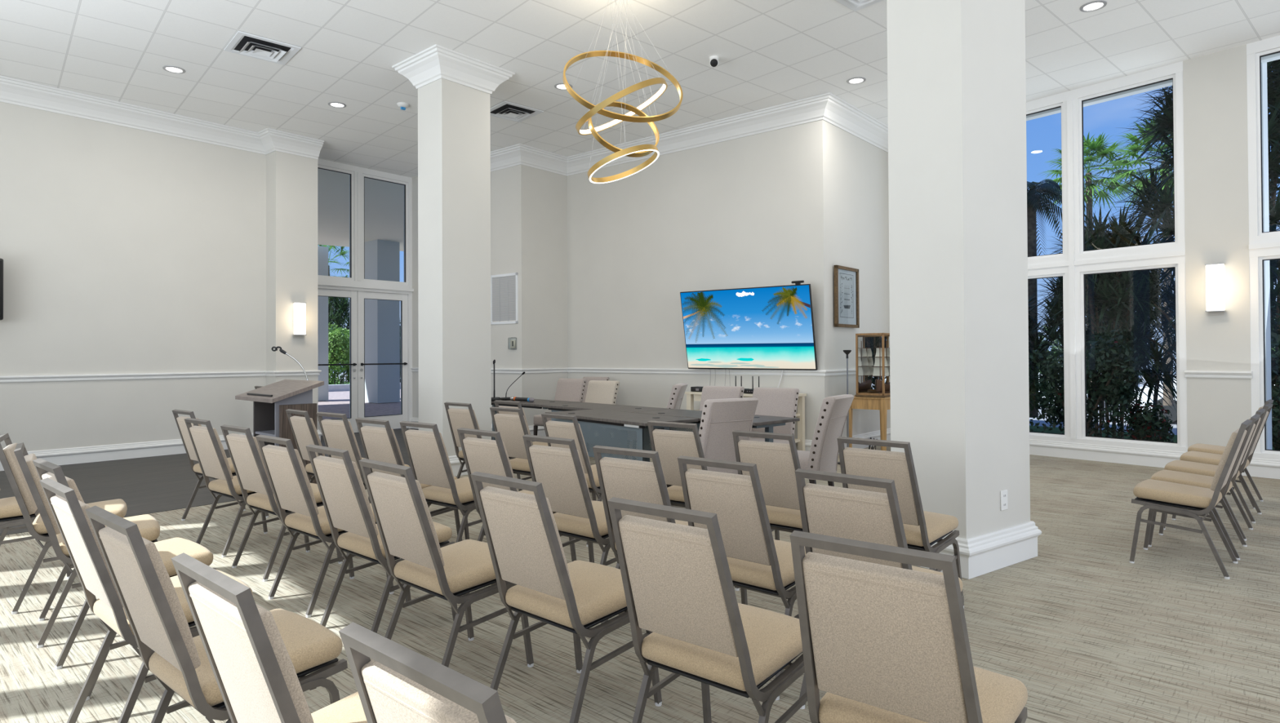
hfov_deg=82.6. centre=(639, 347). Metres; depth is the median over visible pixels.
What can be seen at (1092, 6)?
recessed light
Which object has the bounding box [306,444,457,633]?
banquet chair
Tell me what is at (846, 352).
microphone stand
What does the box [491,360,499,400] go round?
gooseneck microphone
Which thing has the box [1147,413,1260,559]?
banquet chair
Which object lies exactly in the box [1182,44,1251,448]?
wall
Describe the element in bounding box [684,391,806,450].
console table
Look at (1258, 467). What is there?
baseboard
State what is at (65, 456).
baseboard
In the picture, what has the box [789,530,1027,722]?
banquet chair
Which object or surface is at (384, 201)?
porch roof
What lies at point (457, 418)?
banquet chair
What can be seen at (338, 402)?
ground porch
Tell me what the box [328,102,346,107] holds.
recessed light
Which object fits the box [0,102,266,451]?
wall
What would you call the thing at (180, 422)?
banquet chair
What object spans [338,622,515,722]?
banquet chair
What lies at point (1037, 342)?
shrub
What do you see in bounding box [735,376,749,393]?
receiver
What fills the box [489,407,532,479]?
banquet chair
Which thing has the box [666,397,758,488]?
dining chair
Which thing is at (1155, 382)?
shrub
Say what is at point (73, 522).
banquet chair
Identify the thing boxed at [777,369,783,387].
cable
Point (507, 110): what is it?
ceiling vent
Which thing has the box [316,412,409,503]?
banquet chair
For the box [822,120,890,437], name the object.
wall
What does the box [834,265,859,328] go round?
framed print
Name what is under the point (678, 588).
banquet chair
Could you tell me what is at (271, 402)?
lectern
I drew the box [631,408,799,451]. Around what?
conference table
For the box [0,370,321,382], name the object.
trim
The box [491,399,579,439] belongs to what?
conference table
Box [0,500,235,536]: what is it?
trim
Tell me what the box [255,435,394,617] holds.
banquet chair
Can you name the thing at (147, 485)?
floor
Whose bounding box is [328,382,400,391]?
curb
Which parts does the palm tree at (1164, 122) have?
stem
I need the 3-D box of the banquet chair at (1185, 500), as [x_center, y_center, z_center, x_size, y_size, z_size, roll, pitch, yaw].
[3.398,0.887,4.495,0.570,0.897,0.458,-1,-1,44]
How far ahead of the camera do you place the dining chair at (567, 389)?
10.40 m
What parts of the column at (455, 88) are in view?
crown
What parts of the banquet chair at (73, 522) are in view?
backrest, leg, frame, leg, seat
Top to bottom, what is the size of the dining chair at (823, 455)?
0.972 m
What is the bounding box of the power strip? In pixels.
[868,437,877,449]
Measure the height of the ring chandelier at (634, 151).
1.699 m
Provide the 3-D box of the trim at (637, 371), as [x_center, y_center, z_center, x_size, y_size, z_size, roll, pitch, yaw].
[-0.443,0.354,11.092,8.300,0.079,2.036,0,-1,16]
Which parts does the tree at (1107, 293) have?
stem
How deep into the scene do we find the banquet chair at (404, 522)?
2.89 m
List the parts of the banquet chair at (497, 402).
backrest, seat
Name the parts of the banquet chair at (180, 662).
backrest, leg, seat, leg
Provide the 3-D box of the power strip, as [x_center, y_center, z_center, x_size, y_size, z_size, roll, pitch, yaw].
[3.014,1.271,9.510,0.135,0.228,0.388,-1,-1,41]
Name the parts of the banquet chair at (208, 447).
leg, backrest, frame, seat, leg, leg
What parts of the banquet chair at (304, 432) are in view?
frame, backrest, leg, seat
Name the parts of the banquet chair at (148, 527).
backrest, frame, leg, leg, seat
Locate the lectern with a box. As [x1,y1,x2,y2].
[235,379,324,484]
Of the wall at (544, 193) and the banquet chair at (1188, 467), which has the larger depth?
the wall at (544, 193)
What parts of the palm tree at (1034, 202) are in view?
crown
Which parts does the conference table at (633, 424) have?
modesty panel, label plate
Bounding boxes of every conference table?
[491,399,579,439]
[542,402,672,462]
[545,408,698,461]
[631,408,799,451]
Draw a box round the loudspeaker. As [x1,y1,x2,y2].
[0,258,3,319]
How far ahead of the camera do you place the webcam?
9.20 m
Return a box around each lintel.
[1026,79,1172,120]
[1261,52,1279,62]
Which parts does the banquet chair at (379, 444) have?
frame, backrest, seat, leg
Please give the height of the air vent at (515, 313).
0.800 m
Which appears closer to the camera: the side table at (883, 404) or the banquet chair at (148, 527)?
the banquet chair at (148, 527)
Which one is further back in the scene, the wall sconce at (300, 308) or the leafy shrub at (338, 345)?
the leafy shrub at (338, 345)
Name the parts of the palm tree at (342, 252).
crown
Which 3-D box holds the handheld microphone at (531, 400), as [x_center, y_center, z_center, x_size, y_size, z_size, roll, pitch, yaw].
[-1.409,0.634,8.901,0.294,0.054,0.054,-1,-1,30]
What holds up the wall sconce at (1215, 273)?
attached to the wall at (1215, 85)
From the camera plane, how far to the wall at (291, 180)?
10.76 m
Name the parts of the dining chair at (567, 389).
leg, seat, backrest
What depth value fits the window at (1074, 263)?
8.93 m
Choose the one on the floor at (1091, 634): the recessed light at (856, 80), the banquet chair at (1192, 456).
the banquet chair at (1192, 456)
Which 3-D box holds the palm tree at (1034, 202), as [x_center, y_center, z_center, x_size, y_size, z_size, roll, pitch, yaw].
[7.925,-1.009,14.826,2.287,4.837,2.292,0,-1,-42]
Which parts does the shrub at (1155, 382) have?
stem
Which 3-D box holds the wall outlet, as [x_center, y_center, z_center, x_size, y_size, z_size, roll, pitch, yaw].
[2.249,0.941,4.498,0.078,0.122,0.010,0,-1,-36]
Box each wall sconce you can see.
[293,302,306,337]
[1204,262,1226,315]
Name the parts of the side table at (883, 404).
leg, leg, leg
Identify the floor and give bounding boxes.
[0,428,604,535]
[0,443,1279,722]
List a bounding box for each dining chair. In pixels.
[533,378,586,435]
[582,376,609,402]
[585,380,619,456]
[626,382,687,458]
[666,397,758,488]
[699,386,744,410]
[750,387,799,444]
[796,394,853,486]
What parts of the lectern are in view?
panel, panel, wood panel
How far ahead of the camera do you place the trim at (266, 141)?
9.58 m
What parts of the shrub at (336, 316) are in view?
crown, stem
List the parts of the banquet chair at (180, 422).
backrest, leg, frame, seat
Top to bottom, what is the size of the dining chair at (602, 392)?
0.972 m
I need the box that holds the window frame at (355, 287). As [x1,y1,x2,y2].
[317,158,413,435]
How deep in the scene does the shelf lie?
7.05 m
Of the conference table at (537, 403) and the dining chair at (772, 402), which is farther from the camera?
the conference table at (537, 403)
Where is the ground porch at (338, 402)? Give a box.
[318,389,400,419]
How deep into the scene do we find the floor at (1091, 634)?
3.53 m
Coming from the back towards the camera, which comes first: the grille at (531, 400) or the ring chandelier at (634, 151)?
the grille at (531, 400)
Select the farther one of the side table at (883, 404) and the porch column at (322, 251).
the porch column at (322, 251)
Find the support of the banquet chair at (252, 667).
on the floor at (1091, 634)
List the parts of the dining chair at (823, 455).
seat, leg, nailhead trim, leg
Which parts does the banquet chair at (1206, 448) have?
seat, leg, leg, frame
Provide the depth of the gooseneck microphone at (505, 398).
9.24 m
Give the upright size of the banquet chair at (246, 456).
0.897 m
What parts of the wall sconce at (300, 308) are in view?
plate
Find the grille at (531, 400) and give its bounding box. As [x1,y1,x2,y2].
[528,397,534,402]
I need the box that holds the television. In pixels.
[680,284,817,370]
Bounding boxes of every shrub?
[328,297,349,384]
[328,323,349,384]
[400,321,400,382]
[1027,284,1061,421]
[1028,326,1146,438]
[1037,228,1176,421]
[1111,398,1174,442]
[1270,303,1279,450]
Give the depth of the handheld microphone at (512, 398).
9.09 m
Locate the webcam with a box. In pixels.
[791,280,804,284]
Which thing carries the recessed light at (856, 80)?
in the ceiling
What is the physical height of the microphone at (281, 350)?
0.373 m
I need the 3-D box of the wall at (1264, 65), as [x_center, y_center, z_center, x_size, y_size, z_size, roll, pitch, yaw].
[6.711,-0.928,7.853,0.304,4.555,0.080,0,-1,-42]
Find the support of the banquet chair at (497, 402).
on the floor at (1091, 634)
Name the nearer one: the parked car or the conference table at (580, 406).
the conference table at (580, 406)
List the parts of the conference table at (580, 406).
modesty panel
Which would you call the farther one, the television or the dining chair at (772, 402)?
the television
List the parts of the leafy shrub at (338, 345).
stem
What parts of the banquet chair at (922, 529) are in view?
backrest, frame, seat, leg, leg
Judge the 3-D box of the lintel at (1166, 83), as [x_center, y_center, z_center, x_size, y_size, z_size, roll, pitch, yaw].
[5.256,-3.098,9.398,0.120,0.170,2.975,0,-1,-39]
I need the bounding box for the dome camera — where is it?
[709,55,718,67]
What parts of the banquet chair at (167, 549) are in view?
backrest, leg, leg, frame, seat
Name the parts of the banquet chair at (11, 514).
leg, leg, seat, frame, leg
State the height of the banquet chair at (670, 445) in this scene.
0.897 m
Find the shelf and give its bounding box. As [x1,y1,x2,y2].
[255,430,274,436]
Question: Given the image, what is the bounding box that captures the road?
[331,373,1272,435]
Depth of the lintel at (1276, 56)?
7.65 m
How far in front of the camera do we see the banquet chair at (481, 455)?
4.08 m
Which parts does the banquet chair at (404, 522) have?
leg, backrest, frame, seat, leg, leg, leg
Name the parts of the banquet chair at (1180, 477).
leg, leg, seat, leg, leg, frame, backrest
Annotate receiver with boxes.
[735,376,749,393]
[744,376,759,394]
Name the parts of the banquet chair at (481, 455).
leg, frame, backrest, seat, leg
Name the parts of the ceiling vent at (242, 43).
plate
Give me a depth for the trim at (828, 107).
10.27 m
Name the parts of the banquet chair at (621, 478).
leg, backrest, frame, seat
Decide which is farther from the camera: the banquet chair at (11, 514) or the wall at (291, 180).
the wall at (291, 180)
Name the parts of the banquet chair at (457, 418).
leg, seat, backrest, frame, leg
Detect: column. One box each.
[317,245,328,401]
[364,239,399,403]
[391,44,515,476]
[886,0,1041,579]
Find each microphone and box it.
[271,346,308,380]
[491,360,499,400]
[491,360,500,399]
[500,371,524,400]
[510,396,528,400]
[515,397,534,402]
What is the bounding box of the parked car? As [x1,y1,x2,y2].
[1132,378,1275,423]
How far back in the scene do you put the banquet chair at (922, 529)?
3.52 m
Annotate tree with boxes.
[317,244,349,376]
[1026,178,1088,417]
[1028,202,1176,438]
[1038,131,1138,382]
[1100,59,1279,402]
[1103,113,1173,405]
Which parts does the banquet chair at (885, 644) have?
backrest, seat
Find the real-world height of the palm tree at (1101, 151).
8.266 m
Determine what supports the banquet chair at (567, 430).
on the floor at (1091, 634)
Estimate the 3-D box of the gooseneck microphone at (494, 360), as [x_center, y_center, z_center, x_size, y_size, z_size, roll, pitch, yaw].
[-1.864,0.409,9.336,0.120,0.516,0.100,0,-1,-42]
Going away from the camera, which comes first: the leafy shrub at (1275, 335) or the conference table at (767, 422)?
the conference table at (767, 422)
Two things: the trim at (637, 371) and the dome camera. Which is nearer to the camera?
the dome camera
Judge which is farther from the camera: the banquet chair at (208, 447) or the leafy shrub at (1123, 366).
the leafy shrub at (1123, 366)
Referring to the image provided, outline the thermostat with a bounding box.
[507,337,515,349]
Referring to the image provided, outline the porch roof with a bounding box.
[317,168,404,251]
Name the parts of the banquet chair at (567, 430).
backrest, frame, seat, leg, leg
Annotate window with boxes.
[1026,61,1187,452]
[1246,35,1279,459]
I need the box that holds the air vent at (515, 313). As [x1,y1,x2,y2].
[490,272,518,324]
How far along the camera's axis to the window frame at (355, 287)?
12.52 m
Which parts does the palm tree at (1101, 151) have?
crown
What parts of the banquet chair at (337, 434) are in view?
backrest, frame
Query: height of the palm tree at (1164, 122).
6.016 m
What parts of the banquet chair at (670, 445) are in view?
seat, backrest, frame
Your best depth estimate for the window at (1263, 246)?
7.63 m
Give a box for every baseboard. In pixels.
[0,430,322,471]
[410,417,890,454]
[1029,439,1279,479]
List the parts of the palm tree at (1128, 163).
crown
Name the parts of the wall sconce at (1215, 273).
plate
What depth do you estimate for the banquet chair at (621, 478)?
3.24 m
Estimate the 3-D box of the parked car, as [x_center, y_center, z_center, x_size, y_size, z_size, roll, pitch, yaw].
[14.720,1.177,17.743,1.800,1.450,4.350,0,-1,-36]
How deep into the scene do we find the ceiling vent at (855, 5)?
6.70 m
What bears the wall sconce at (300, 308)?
attached to the wall at (291, 180)
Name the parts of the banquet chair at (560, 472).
backrest, seat, leg, leg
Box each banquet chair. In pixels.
[0,433,127,614]
[0,489,71,578]
[13,442,159,648]
[32,458,216,701]
[39,477,253,722]
[84,506,347,722]
[170,552,367,722]
[172,409,268,528]
[184,417,291,557]
[220,424,342,582]
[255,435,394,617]
[285,408,364,483]
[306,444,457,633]
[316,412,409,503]
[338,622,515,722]
[355,417,462,559]
[359,458,533,667]
[400,421,482,542]
[444,402,522,491]
[457,427,576,561]
[470,471,662,722]
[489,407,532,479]
[493,400,548,446]
[522,434,616,565]
[541,413,602,546]
[592,445,688,623]
[607,497,807,722]
[647,420,707,508]
[677,455,805,700]
[732,430,803,591]
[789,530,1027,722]
[795,468,964,709]
[836,436,964,608]
[1128,419,1252,579]
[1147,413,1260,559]
[1163,408,1265,541]
[1179,403,1272,523]
[1187,399,1274,509]
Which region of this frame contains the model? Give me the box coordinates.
[872,340,889,393]
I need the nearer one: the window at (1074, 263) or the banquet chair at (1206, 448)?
the banquet chair at (1206, 448)
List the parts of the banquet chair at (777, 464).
frame, backrest, leg, seat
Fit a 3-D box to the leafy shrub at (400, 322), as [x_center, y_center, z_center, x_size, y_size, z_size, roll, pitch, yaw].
[-11.161,0.112,32.483,3.573,3.389,2.405,0,-1,-42]
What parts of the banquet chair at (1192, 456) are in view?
seat, leg, leg, frame, backrest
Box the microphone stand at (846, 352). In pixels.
[837,350,851,464]
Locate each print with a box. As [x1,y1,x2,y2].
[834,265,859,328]
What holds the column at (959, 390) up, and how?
on the floor at (1091, 634)
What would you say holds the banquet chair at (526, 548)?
on the floor at (1091, 634)
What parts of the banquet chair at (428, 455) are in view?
backrest, frame, seat, leg, leg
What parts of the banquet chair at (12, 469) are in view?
backrest, leg, frame, seat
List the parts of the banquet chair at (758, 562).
backrest, frame, leg, seat, leg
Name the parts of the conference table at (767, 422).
modesty panel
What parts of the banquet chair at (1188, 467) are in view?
seat, leg, leg, backrest, frame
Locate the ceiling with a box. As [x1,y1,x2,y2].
[0,0,1279,177]
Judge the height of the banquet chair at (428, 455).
0.897 m
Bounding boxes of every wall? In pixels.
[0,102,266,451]
[266,151,318,430]
[412,164,521,424]
[520,164,568,426]
[566,119,824,439]
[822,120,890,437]
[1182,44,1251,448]
[1261,62,1271,449]
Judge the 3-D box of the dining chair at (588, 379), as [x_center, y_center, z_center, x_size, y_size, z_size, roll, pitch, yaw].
[-0.841,0.935,11.095,0.486,0.972,0.675,-1,-1,34]
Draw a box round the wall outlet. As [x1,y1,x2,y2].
[1000,489,1008,511]
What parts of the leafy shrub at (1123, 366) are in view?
stem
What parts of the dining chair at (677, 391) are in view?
backrest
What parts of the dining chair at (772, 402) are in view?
seat, nailhead trim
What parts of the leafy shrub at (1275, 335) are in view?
stem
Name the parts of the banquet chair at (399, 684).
backrest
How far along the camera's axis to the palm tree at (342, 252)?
38.34 m
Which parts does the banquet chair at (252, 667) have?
frame, backrest, seat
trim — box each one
[0,75,324,159]
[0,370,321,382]
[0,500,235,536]
[410,367,855,376]
[490,92,888,176]
[1184,370,1252,378]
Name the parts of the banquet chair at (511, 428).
frame, backrest, seat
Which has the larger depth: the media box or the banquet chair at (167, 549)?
the media box
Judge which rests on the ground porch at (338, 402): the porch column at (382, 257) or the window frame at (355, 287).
the porch column at (382, 257)
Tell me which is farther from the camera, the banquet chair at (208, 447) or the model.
the model
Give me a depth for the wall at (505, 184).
11.69 m
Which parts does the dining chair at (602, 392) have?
backrest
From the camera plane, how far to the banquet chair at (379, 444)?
4.81 m
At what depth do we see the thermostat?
11.47 m
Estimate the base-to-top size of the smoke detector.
0.070 m
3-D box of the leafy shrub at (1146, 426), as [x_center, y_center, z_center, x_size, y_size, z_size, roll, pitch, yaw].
[6.726,1.050,9.713,0.797,0.726,0.758,0,-1,-42]
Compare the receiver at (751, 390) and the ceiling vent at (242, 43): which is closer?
the ceiling vent at (242, 43)
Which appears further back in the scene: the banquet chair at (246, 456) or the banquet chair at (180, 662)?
the banquet chair at (246, 456)
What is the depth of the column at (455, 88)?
8.02 m
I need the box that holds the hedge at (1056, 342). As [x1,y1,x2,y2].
[1038,325,1063,390]
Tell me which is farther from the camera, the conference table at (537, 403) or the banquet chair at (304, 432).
the conference table at (537, 403)
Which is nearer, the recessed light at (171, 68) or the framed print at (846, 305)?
the recessed light at (171, 68)
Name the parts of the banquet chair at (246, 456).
leg, backrest, frame, leg, seat, leg, leg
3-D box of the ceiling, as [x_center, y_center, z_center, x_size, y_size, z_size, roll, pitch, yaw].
[0.263,-3.270,5.381,13.650,0.150,18.400,0,-1,-42]
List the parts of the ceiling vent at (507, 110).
plate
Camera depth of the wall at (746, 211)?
10.69 m
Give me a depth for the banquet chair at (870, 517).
2.51 m
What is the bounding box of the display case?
[854,333,890,397]
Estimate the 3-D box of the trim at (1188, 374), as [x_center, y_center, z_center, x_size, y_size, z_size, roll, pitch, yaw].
[6.230,0.288,7.860,0.038,0.079,0.580,0,-1,-39]
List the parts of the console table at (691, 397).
leg, leg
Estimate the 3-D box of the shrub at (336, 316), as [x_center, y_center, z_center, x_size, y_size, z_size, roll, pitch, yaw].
[-13.509,-0.729,32.046,4.322,4.836,4.376,0,-1,19]
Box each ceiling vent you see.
[223,31,301,65]
[489,101,543,122]
[835,0,882,11]
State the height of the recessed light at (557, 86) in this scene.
0.010 m
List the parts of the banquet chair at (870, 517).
leg, backrest, frame, seat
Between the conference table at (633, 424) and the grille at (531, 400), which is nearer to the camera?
the conference table at (633, 424)
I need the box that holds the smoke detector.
[396,102,408,110]
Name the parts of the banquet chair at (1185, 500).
leg, leg, seat, frame, leg, leg, backrest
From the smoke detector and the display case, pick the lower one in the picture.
the display case
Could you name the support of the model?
in the display case
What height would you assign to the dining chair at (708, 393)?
0.972 m
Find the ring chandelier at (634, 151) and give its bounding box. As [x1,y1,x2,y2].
[562,0,683,183]
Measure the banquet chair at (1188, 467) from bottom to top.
0.897 m
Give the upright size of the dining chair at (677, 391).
0.972 m
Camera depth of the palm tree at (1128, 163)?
17.93 m
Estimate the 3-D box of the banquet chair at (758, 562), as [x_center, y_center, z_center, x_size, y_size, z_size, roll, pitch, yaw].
[0.476,0.888,3.056,0.458,0.897,0.570,-1,-1,41]
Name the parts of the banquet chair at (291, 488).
leg, backrest, frame, leg, seat, leg, leg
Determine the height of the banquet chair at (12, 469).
0.897 m
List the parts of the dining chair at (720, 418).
nailhead trim, backrest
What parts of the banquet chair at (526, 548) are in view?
leg, backrest, frame, seat, leg, leg, leg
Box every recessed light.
[162,65,185,73]
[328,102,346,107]
[554,83,572,89]
[846,76,866,84]
[1079,0,1106,12]
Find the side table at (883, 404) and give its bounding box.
[848,395,890,450]
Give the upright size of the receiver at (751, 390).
0.222 m
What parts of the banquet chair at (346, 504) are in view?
leg, backrest, frame, leg, seat, leg, leg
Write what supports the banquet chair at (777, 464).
on the floor at (1091, 634)
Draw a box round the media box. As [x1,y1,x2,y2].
[690,386,702,391]
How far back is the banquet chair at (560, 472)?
3.72 m
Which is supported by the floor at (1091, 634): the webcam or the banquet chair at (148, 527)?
the banquet chair at (148, 527)

